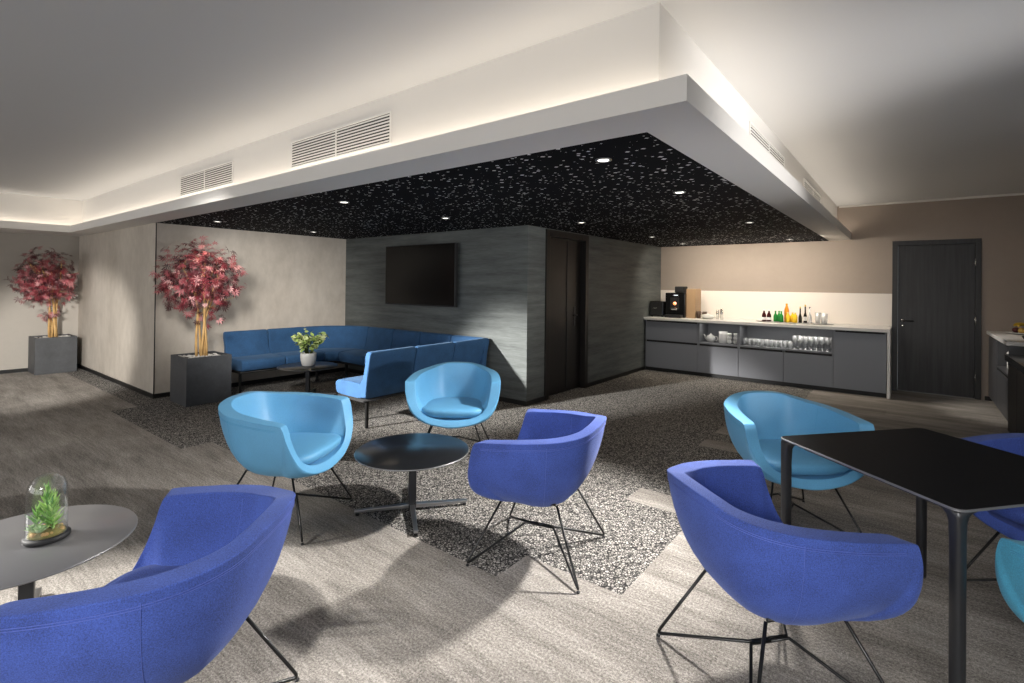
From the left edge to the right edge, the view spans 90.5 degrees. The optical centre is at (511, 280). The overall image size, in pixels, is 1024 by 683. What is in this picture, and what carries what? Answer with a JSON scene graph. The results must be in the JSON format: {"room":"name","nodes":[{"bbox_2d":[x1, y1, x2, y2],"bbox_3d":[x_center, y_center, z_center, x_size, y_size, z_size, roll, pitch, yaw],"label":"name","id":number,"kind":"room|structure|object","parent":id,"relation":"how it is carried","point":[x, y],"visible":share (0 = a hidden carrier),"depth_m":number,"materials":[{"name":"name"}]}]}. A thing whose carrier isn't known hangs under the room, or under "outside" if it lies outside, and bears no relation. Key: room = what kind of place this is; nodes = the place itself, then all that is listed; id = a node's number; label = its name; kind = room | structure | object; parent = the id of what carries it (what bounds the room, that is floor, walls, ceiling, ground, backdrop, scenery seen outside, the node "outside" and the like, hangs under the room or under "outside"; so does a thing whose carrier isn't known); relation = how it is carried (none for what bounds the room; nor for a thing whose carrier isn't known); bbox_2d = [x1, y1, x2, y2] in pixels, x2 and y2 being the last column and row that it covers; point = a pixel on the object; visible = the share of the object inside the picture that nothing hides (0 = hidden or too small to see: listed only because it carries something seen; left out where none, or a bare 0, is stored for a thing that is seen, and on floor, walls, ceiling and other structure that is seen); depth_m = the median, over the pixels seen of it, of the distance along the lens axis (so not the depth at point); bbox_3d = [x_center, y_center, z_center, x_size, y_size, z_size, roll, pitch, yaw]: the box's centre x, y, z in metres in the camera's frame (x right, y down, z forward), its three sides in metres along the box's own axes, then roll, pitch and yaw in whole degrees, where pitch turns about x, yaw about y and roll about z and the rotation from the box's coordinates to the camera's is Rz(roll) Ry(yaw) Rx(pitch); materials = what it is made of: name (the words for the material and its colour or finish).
{"room":"lounge","nodes":[
{"label":"lounge","id":0,"kind":"room"},
{"bbox_2d":[0,232,78,369],"bbox_3d":[-9.470,0.056,5.624,0.150,2.665,7.210,0,-1,38],"label":"wall","id":1,"kind":"structure","parent":0,"point":[18,322],"depth_m":7.91,"materials":[{"name":"beige paint"}]},
{"bbox_2d":[0,368,27,373],"bbox_3d":[-9.420,1.362,5.565,0.012,0.055,7.210,0,-1,38],"label":"baseboard","id":2,"kind":"structure","parent":1,"relation":"attached to","point":[20,369],"depth_m":7.80,"materials":[{"name":"black"}]},
{"bbox_2d":[28,334,76,374],"bbox_3d":[-7.197,1.152,7.949,0.490,0.555,0.490,0,-1,38],"label":"planter","id":3,"kind":"object","parent":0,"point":[50,353],"depth_m":7.80,"materials":[{"name":"concrete"}]},
{"bbox_2d":[77,223,155,393],"bbox_3d":[-5.805,0.108,7.412,3.726,2.665,0.120,0,-1,38],"label":"wall","id":4,"kind":"structure","parent":0,"point":[116,295],"depth_m":7.08,"materials":[{"name":"paint"}]},
{"bbox_2d":[77,363,153,398],"bbox_3d":[-5.795,1.412,7.300,3.592,0.055,0.012,0,-1,38],"label":"baseboard","id":5,"kind":"structure","parent":4,"relation":"attached to","point":[143,392],"depth_m":7.04,"materials":[{"name":"black"}]},
{"bbox_2d":[170,351,231,406],"bbox_3d":[-3.760,1.176,6.135,0.490,0.555,0.490,0,-1,38],"label":"planter","id":6,"kind":"object","parent":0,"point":[197,378],"depth_m":5.97,"materials":[{"name":"stone"}]},
{"bbox_2d":[154,223,345,393],"bbox_3d":[-3.559,0.131,7.352,0.120,2.665,2.783,0,-1,38],"label":"wall","id":7,"kind":"structure","parent":0,"point":[292,280],"depth_m":7.18,"materials":[{"name":"paint"}]},
{"bbox_2d":[153,222,156,393],"bbox_3d":[-4.373,0.342,6.215,0.010,2.100,0.010,0,-1,38],"label":"trim","id":8,"kind":"structure","parent":7,"relation":"attached to","point":[156,222],"depth_m":6.21,"materials":[{"name":"black"}]},
{"bbox_2d":[154,367,343,398],"bbox_3d":[-3.559,1.436,7.253,0.012,0.055,2.668,0,-1,38],"label":"baseboard","id":9,"kind":"structure","parent":7,"relation":"attached to","point":[165,394],"depth_m":7.37,"materials":[{"name":"black"}]},
{"bbox_2d":[345,225,533,400],"bbox_3d":[-1.237,0.155,7.228,3.695,2.665,0.120,0,-1,38],"label":"wall","id":10,"kind":"structure","parent":0,"point":[495,295],"depth_m":6.53,"materials":[{"name":"grey paint"}]},
{"bbox_2d":[385,243,457,306],"bbox_3d":[-1.282,-0.071,7.121,1.434,0.850,0.103,0,-1,38],"label":"television","id":11,"kind":"object","parent":10,"relation":"attached to","point":[424,274],"visible":1,"depth_m":7.01,"materials":[{"name":"black"}]},
{"bbox_2d":[344,367,526,405],"bbox_3d":[-1.286,1.459,7.162,3.707,0.055,0.012,0,-1,38],"label":"baseboard","id":12,"kind":"structure","parent":10,"relation":"attached to","point":[503,399],"depth_m":6.20,"materials":[{"name":"black"}]},
{"bbox_2d":[0,0,1023,240],"bbox_3d":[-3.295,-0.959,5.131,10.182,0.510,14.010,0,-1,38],"label":"ceiling","id":13,"kind":"structure","parent":0,"point":[638,71],"depth_m":2.84,"materials":[{"name":"white paint"}]},
{"bbox_2d":[180,160,232,196],"bbox_3d":[-3.064,-0.999,5.054,1.255,0.216,0.007,0,-1,38],"label":"ceiling vent","id":14,"kind":"object","parent":13,"relation":"in","point":[219,175],"visible":1,"depth_m":5.01,"materials":[{"name":"white metal"}]},
{"bbox_2d":[291,110,391,168],"bbox_3d":[-1.267,-0.990,3.651,1.240,0.216,0.007,0,-1,38],"label":"ceiling vent","id":15,"kind":"object","parent":13,"relation":"in","point":[374,131],"visible":1,"depth_m":3.59,"materials":[{"name":"white metal"}]},
{"bbox_2d":[157,132,828,246],"bbox_3d":[0.223,-0.677,6.958,6.320,0.053,6.794,0,-1,38],"label":"ceiling panel","id":16,"kind":"object","parent":13,"relation":"attached to","point":[630,197],"visible":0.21,"depth_m":4.53,"materials":[{"name":"black"}]},
{"bbox_2d":[595,158,611,162],"bbox_3d":[0.513,-0.673,2.845,0.092,0.008,0.092,0,-1,38],"label":"recessed light","id":17,"kind":"object","parent":16,"relation":"attached to","point":[600,160],"visible":1,"depth_m":2.84,"materials":[{"name":"silver metal"}]},
{"bbox_2d":[673,191,685,193],"bbox_3d":[1.256,-0.658,3.806,0.092,0.008,0.092,0,-1,38],"label":"recessed light","id":18,"kind":"object","parent":16,"relation":"attached to","point":[675,192],"visible":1,"depth_m":3.81,"materials":[{"name":"white"}]},
{"bbox_2d":[749,121,784,167],"bbox_3d":[1.964,-0.954,3.874,0.007,0.216,1.200,0,-1,38],"label":"ceiling vent","id":19,"kind":"object","parent":13,"relation":"in","point":[754,131],"visible":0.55,"depth_m":3.78,"materials":[{"name":"white metal"}]},
{"bbox_2d":[804,178,820,202],"bbox_3d":[3.367,-0.926,5.671,0.007,0.216,1.270,0,-1,38],"label":"ceiling vent","id":20,"kind":"object","parent":13,"relation":"in","point":[807,185],"visible":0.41,"depth_m":5.58,"materials":[{"name":"white metal"}]},
{"bbox_2d":[0,367,1023,682],"bbox_3d":[-1.245,1.511,3.493,15.850,0.100,14.410,0,-1,38],"label":"floor","id":21,"kind":"structure","parent":0,"point":[364,598],"depth_m":2.75,"materials":[{"name":"carpet"}]},
{"bbox_2d":[2,246,80,374],"bbox_3d":[-7.130,0.449,7.734,0.876,1.960,0.900,0,0,30],"label":"maple","id":22,"kind":"object","parent":21,"relation":"on","point":[52,353],"visible":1,"depth_m":7.75,"materials":[{"name":"plant"}]},
{"bbox_2d":[0,504,137,599],"bbox_3d":[-1.957,1.251,2.046,0.718,0.385,0.718,1,-1,-37],"label":"round table","id":23,"kind":"object","parent":21,"relation":"on","point":[96,529],"visible":0.62,"depth_m":2.04,"materials":[{"name":"grey"}]},
{"bbox_2d":[21,473,70,546],"bbox_3d":[-1.907,0.926,2.081,0.152,0.267,0.152,0,-1,38],"label":"terrarium","id":24,"kind":"object","parent":23,"relation":"on","point":[51,532],"visible":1,"depth_m":2.06,"materials":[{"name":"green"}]},
{"bbox_2d":[0,485,298,682],"bbox_3d":[-1.035,1.081,1.547,0.645,0.738,0.762,1,0,-3],"label":"tub chair","id":25,"kind":"object","parent":21,"relation":"on","point":[209,555],"visible":1,"depth_m":1.30,"materials":[{"name":"blue fabric"}]},
{"bbox_2d":[103,564,180,586],"bbox_3d":[-1.099,1.036,1.544,0.485,0.095,0.528,1,0,-3],"label":"seat cushion","id":26,"kind":"object","parent":25,"relation":"on","point":[140,571],"depth_m":1.73,"materials":[{"name":"blue fabric"}]},
{"bbox_2d":[149,235,248,406],"bbox_3d":[-3.751,0.445,6.065,1.051,2.005,0.992,0,-1,38],"label":"maple","id":27,"kind":"object","parent":21,"relation":"on","point":[202,377],"visible":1,"depth_m":6.00,"materials":[{"name":"plant"}]},
{"bbox_2d":[218,391,352,544],"bbox_3d":[-1.415,1.088,3.134,0.645,0.738,0.762,1,0,9],"label":"tub chair","id":28,"kind":"object","parent":21,"relation":"on","point":[292,435],"visible":0.97,"depth_m":3.10,"materials":[{"name":"blue fabric"}]},
{"bbox_2d":[289,432,340,464],"bbox_3d":[-1.352,1.044,3.123,0.485,0.095,0.528,1,0,9],"label":"seat cushion","id":29,"kind":"object","parent":28,"relation":"on","point":[311,448],"depth_m":3.12,"materials":[{"name":"blue fabric"}]},
{"bbox_2d":[277,361,337,394],"bbox_3d":[-2.584,1.275,6.423,0.718,0.385,0.718,1,0,-7],"label":"round table","id":30,"kind":"object","parent":21,"relation":"on","point":[319,365],"visible":0.79,"depth_m":6.40,"materials":[{"name":"black"}]},
{"bbox_2d":[291,329,328,366],"bbox_3d":[-2.568,0.856,6.453,0.448,0.454,0.457,1,0,-20],"label":"potted plant","id":31,"kind":"object","parent":30,"relation":"on","point":[307,358],"visible":1,"depth_m":6.37,"materials":[{"name":"green plant"}]},
{"bbox_2d":[223,326,488,428],"bbox_3d":[-2.078,1.090,6.567,3.100,0.768,1.871,0,-1,38],"label":"sofa","id":32,"kind":"object","parent":21,"relation":"on","point":[389,357],"visible":0.74,"depth_m":6.76,"materials":[{"name":"blue fabric"}]},
{"bbox_2d":[354,433,468,535],"bbox_3d":[-0.635,1.274,3.240,0.718,0.385,0.718,1,0,-15],"label":"round table","id":33,"kind":"object","parent":21,"relation":"on","point":[411,453],"visible":1,"depth_m":3.20,"materials":[{"name":"black"}]},
{"bbox_2d":[405,362,500,453],"bbox_3d":[-0.477,1.106,4.280,0.762,0.738,0.645,1,0,-1],"label":"tub chair","id":34,"kind":"object","parent":21,"relation":"on","point":[447,394],"visible":0.91,"depth_m":4.22,"materials":[{"name":"blue fabric"}]},
{"bbox_2d":[422,397,483,417],"bbox_3d":[-0.475,1.061,4.216,0.528,0.095,0.485,1,0,-1],"label":"seat cushion","id":35,"kind":"object","parent":34,"relation":"on","point":[432,407],"depth_m":4.05,"materials":[{"name":"blue fabric"}]},
{"bbox_2d":[466,409,605,593],"bbox_3d":[0.173,1.102,2.755,0.645,0.738,0.762,0,0,22],"label":"tub chair","id":36,"kind":"object","parent":21,"relation":"on","point":[553,452],"visible":1,"depth_m":2.49,"materials":[{"name":"blue fabric"}]},
{"bbox_2d":[645,320,698,375],"bbox_3d":[2.857,1.111,8.702,0.890,0.862,0.720,0,-1,38],"label":"base cabinet","id":37,"kind":"object","parent":21,"relation":"on","point":[671,346],"visible":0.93,"depth_m":8.41,"materials":[{"name":"grey laminate"}]},
{"bbox_2d":[698,322,738,379],"bbox_3d":[3.448,1.113,8.241,0.610,0.862,0.720,0,-1,38],"label":"base cabinet","id":38,"kind":"object","parent":21,"relation":"on","point":[716,359],"visible":0.8,"depth_m":8.01,"materials":[{"name":"grey laminate"}]},
{"bbox_2d":[704,333,717,341],"bbox_3d":[3.212,0.926,8.199,0.217,0.141,0.150,0,0,18],"label":"teapot","id":39,"kind":"object","parent":38,"relation":"in","point":[710,338],"visible":1,"depth_m":8.14,"materials":[{"name":"white ceramic"}]},
{"bbox_2d":[718,331,727,342],"bbox_3d":[3.364,0.907,8.097,0.144,0.180,0.175,1,0,2],"label":"jug","id":40,"kind":"object","parent":38,"relation":"in","point":[722,338],"visible":1,"depth_m":8.03,"materials":[{"name":"white ceramic"}]},
{"bbox_2d":[738,325,833,391],"bbox_3d":[4.175,1.117,7.673,1.235,0.862,0.720,0,-1,38],"label":"base cabinet","id":41,"kind":"object","parent":21,"relation":"on","point":[809,368],"visible":0.89,"depth_m":7.49,"materials":[{"name":"grey laminate"}]},
{"bbox_2d":[644,316,891,398],"bbox_3d":[3.820,1.094,7.944,3.390,0.905,0.760,0,-1,38],"label":"countertop","id":42,"kind":"structure","parent":41,"relation":"on","point":[849,327],"depth_m":7.22,"materials":[{"name":"white stone"}]},
{"bbox_2d":[650,301,664,316],"bbox_3d":[2.584,0.499,8.885,0.240,0.270,0.322,0,-1,38],"label":"cooler","id":43,"kind":"object","parent":42,"relation":"on","point":[657,308],"visible":0.83,"depth_m":8.75,"materials":[{"name":"black"}]},
{"bbox_2d":[664,286,700,317],"bbox_3d":[2.902,0.371,8.666,0.490,0.530,0.480,0,-1,38],"label":"coffee machine","id":44,"kind":"object","parent":42,"relation":"on","point":[684,303],"visible":0.97,"depth_m":8.56,"materials":[{"name":"black"}]},
{"bbox_2d":[664,314,682,317],"bbox_3d":[2.730,0.609,8.568,0.280,0.050,0.120,0,-1,38],"label":"drip tray","id":45,"kind":"object","parent":44,"relation":"on","point":[666,315],"depth_m":8.54,"materials":[{"name":"grey metal"}]},
{"bbox_2d":[696,311,702,317],"bbox_3d":[3.133,0.577,8.492,0.094,0.120,0.076,1,0,-24],"label":"mug","id":46,"kind":"object","parent":42,"relation":"on","point":[698,313],"visible":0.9,"depth_m":8.46,"materials":[{"name":"brown"}]},
{"bbox_2d":[701,313,714,318],"bbox_3d":[3.226,0.589,8.359,0.230,0.098,0.230,0,-1,38],"label":"sugar bowl","id":47,"kind":"object","parent":42,"relation":"on","point":[704,316],"visible":0.99,"depth_m":8.29,"materials":[{"name":"white ceramic"}]},
{"bbox_2d":[701,316,714,318],"bbox_3d":[3.226,0.612,8.359,0.230,0.052,0.230,0,-1,38],"label":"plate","id":48,"kind":"object","parent":42,"relation":"on","point":[704,317],"depth_m":8.28,"materials":[{"name":"white ceramic"}]},
{"bbox_2d":[720,308,722,319],"bbox_3d":[3.408,0.549,8.242,0.048,0.180,0.047,0,-1,38],"label":"shaker","id":49,"kind":"object","parent":42,"relation":"on","point":[721,309],"visible":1,"depth_m":8.22,"materials":[{"name":"silver metal"}]},
{"bbox_2d":[756,320,833,324],"bbox_3d":[4.240,0.638,7.643,1.040,0.010,0.400,0,-1,38],"label":"serving tray","id":50,"kind":"object","parent":42,"relation":"on","point":[811,323],"visible":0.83,"depth_m":7.49,"materials":[{"name":"silver metal"}]},
{"bbox_2d":[762,309,765,320],"bbox_3d":[3.903,0.542,7.856,0.065,0.180,0.064,0,-1,38],"label":"bottle","id":51,"kind":"object","parent":50,"relation":"on","point":[763,313],"visible":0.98,"depth_m":7.83,"materials":[{"name":"red glass"}]},
{"bbox_2d":[767,310,770,320],"bbox_3d":[3.958,0.542,7.813,0.065,0.180,0.064,0,-1,38],"label":"bottle","id":52,"kind":"object","parent":50,"relation":"on","point":[768,313],"visible":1,"depth_m":7.79,"materials":[{"name":"red glass"}]},
{"bbox_2d":[773,311,777,321],"bbox_3d":[4.039,0.550,7.775,0.060,0.165,0.059,0,-1,38],"label":"bottle","id":53,"kind":"object","parent":50,"relation":"on","point":[775,317],"visible":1,"depth_m":7.75,"materials":[{"name":"green glass"}]},
{"bbox_2d":[779,311,783,321],"bbox_3d":[4.073,0.550,7.673,0.060,0.165,0.059,0,-1,38],"label":"bottle","id":54,"kind":"object","parent":50,"relation":"on","point":[781,318],"visible":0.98,"depth_m":7.65,"materials":[{"name":"green glass"}]},
{"bbox_2d":[784,303,788,321],"bbox_3d":[4.169,0.493,7.700,0.068,0.280,0.067,0,-1,38],"label":"bottle","id":55,"kind":"object","parent":50,"relation":"on","point":[786,309],"visible":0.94,"depth_m":7.68,"materials":[{"name":"orange glass"}]},
{"bbox_2d":[786,312,789,321],"bbox_3d":[4.150,0.558,7.625,0.060,0.150,0.059,0,-1,38],"label":"bottle","id":56,"kind":"object","parent":50,"relation":"on","point":[787,315],"visible":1,"depth_m":7.60,"materials":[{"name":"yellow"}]},
{"bbox_2d":[793,313,797,322],"bbox_3d":[4.225,0.558,7.566,0.060,0.150,0.059,0,-1,38],"label":"bottle","id":57,"kind":"object","parent":50,"relation":"on","point":[795,318],"visible":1,"depth_m":7.55,"materials":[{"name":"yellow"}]},
{"bbox_2d":[798,307,801,322],"bbox_3d":[4.281,0.513,7.536,0.048,0.240,0.047,0,-1,38],"label":"bottle","id":58,"kind":"object","parent":50,"relation":"on","point":[800,316],"visible":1,"depth_m":7.52,"materials":[{"name":"black glass"}]},
{"bbox_2d":[803,305,806,322],"bbox_3d":[4.363,0.499,7.548,0.053,0.270,0.052,0,-1,38],"label":"bottle","id":59,"kind":"object","parent":50,"relation":"on","point":[805,314],"visible":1,"depth_m":7.53,"materials":[{"name":"black glass"}]},
{"bbox_2d":[656,460,922,682],"bbox_3d":[0.933,1.104,1.876,0.645,0.738,0.762,1,0,-12],"label":"tub chair","id":60,"kind":"object","parent":21,"relation":"on","point":[726,513],"visible":1,"depth_m":1.60,"materials":[{"name":"blue fabric"}]},
{"bbox_2d":[724,391,874,532],"bbox_3d":[1.693,1.121,3.146,0.762,0.738,0.645,1,0,-2],"label":"tub chair","id":61,"kind":"object","parent":21,"relation":"on","point":[756,421],"visible":0.77,"depth_m":3.08,"materials":[{"name":"blue fabric"}]},
{"bbox_2d":[759,440,848,474],"bbox_3d":[1.695,1.076,3.082,0.528,0.095,0.485,1,0,-2],"label":"seat cushion","id":62,"kind":"object","parent":61,"relation":"on","point":[804,462],"depth_m":2.88,"materials":[{"name":"blue fabric"}]},
{"bbox_2d":[833,330,886,397],"bbox_3d":[4.894,1.121,7.111,0.590,0.862,0.720,0,-1,38],"label":"base cabinet","id":63,"kind":"object","parent":21,"relation":"on","point":[860,357],"visible":0.89,"depth_m":6.82,"materials":[{"name":"grey laminate"}]},
{"bbox_2d":[781,428,1023,682],"bbox_3d":[1.755,1.113,2.102,0.843,0.740,0.807,1,0,-12],"label":"square table","id":64,"kind":"object","parent":21,"relation":"on","point":[962,477],"visible":0.93,"depth_m":2.01,"materials":[{"name":"black"}]},
{"bbox_2d":[960,433,1023,580],"bbox_3d":[2.581,1.125,2.317,0.645,0.738,0.762,1,0,-16],"label":"tub chair","id":65,"kind":"object","parent":21,"relation":"on","point":[1009,522],"visible":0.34,"depth_m":2.42,"materials":[{"name":"blue fabric"}]},
{"bbox_2d":[989,507,1023,525],"bbox_3d":[2.520,1.079,2.299,0.485,0.095,0.528,1,0,-16],"label":"seat cushion","id":66,"kind":"object","parent":65,"relation":"on","point":[1009,516],"depth_m":2.33,"materials":[{"name":"blue fabric"}]},
{"bbox_2d":[988,336,997,405],"bbox_3d":[6.179,1.127,6.076,0.620,0.862,0.770,0,-1,38],"label":"base cabinet","id":67,"kind":"object","parent":21,"relation":"on","point":[993,368],"visible":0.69,"depth_m":6.20,"materials":[{"name":"grey laminate"}]},
{"bbox_2d":[995,538,1023,622],"bbox_3d":[1.913,1.111,1.350,0.762,0.738,0.645,1,0,3],"label":"tub chair","id":68,"kind":"object","parent":21,"relation":"on","point":[1009,556],"visible":1,"depth_m":1.59,"materials":[{"name":"teal fabric"}]},
{"bbox_2d":[997,340,1023,420],"bbox_3d":[5.675,1.117,5.430,0.620,0.862,0.870,0,-1,38],"label":"base cabinet","id":69,"kind":"object","parent":21,"relation":"on","point":[1002,349],"visible":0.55,"depth_m":5.66,"materials":[{"name":"grey laminate"}]},
{"bbox_2d":[986,331,1023,345],"bbox_3d":[5.907,0.669,5.740,0.640,0.042,1.675,0,-1,38],"label":"countertop","id":70,"kind":"structure","parent":69,"relation":"on","point":[1009,339],"depth_m":5.71,"materials":[{"name":"white stone"}]},
{"bbox_2d":[1004,331,1023,334],"bbox_3d":[6.141,0.639,6.081,0.350,0.026,0.350,0,-1,38],"label":"plate","id":71,"kind":"object","parent":70,"relation":"on","point":[1012,332],"visible":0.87,"depth_m":6.08,"materials":[{"name":"white ceramic"}]},
{"bbox_2d":[1012,327,1018,332],"bbox_3d":[6.099,0.600,6.140,0.070,0.072,0.069,0,-1,38],"label":"plum","id":72,"kind":"object","parent":71,"relation":"on","point":[1015,329],"visible":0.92,"depth_m":6.13,"materials":[{"name":"red"}]},
{"bbox_2d":[1005,354,1023,432],"bbox_3d":[4.688,1.129,4.215,0.680,0.800,1.680,0,-1,38],"label":"sideboard","id":73,"kind":"object","parent":21,"relation":"on","point":[1015,362],"visible":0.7,"depth_m":4.67,"materials":[{"name":"black wood"}]},
{"bbox_2d":[532,226,660,398],"bbox_3d":[1.444,0.187,7.756,0.120,2.665,4.013,0,-1,38],"label":"wall","id":74,"kind":"structure","parent":0,"point":[624,276],"depth_m":7.74,"materials":[{"name":"grey paint"}]},
{"bbox_2d":[544,229,588,399],"bbox_3d":[0.696,0.435,6.784,0.140,2.140,1.060,0,-1,38],"label":"door","id":75,"kind":"structure","parent":74,"relation":"in","point":[566,253],"depth_m":6.85,"materials":[{"name":"black wood"}]},
{"bbox_2d":[527,366,644,405],"bbox_3d":[1.226,1.487,7.379,0.012,0.055,3.424,0,-1,38],"label":"baseboard","id":76,"kind":"structure","parent":74,"relation":"attached to","point":[540,399],"depth_m":7.55,"materials":[{"name":"black"}]},
{"bbox_2d":[661,195,1023,399],"bbox_3d":[4.743,0.223,7.801,5.265,2.665,0.120,0,-1,38],"label":"wall","id":77,"kind":"structure","parent":0,"point":[862,263],"depth_m":7.36,"materials":[{"name":"beige paint"}]},
{"bbox_2d":[661,290,891,325],"bbox_3d":[4.059,0.415,8.246,3.390,0.459,0.015,0,-1,38],"label":"backsplash","id":78,"kind":"structure","parent":77,"relation":"attached to","point":[841,308],"depth_m":7.86,"materials":[{"name":"beige"}]},
{"bbox_2d":[839,193,1023,207],"bbox_3d":[5.797,-1.093,6.904,2.270,0.025,0.030,0,-1,38],"label":"trim","id":79,"kind":"structure","parent":77,"relation":"attached to","point":[1012,194],"depth_m":6.91,"materials":[{"name":"white"}]},
{"bbox_2d":[892,238,981,399],"bbox_3d":[5.780,0.505,6.936,0.933,2.110,0.161,0,-1,38],"label":"door","id":80,"kind":"structure","parent":77,"relation":"in","point":[937,284],"depth_m":6.91,"materials":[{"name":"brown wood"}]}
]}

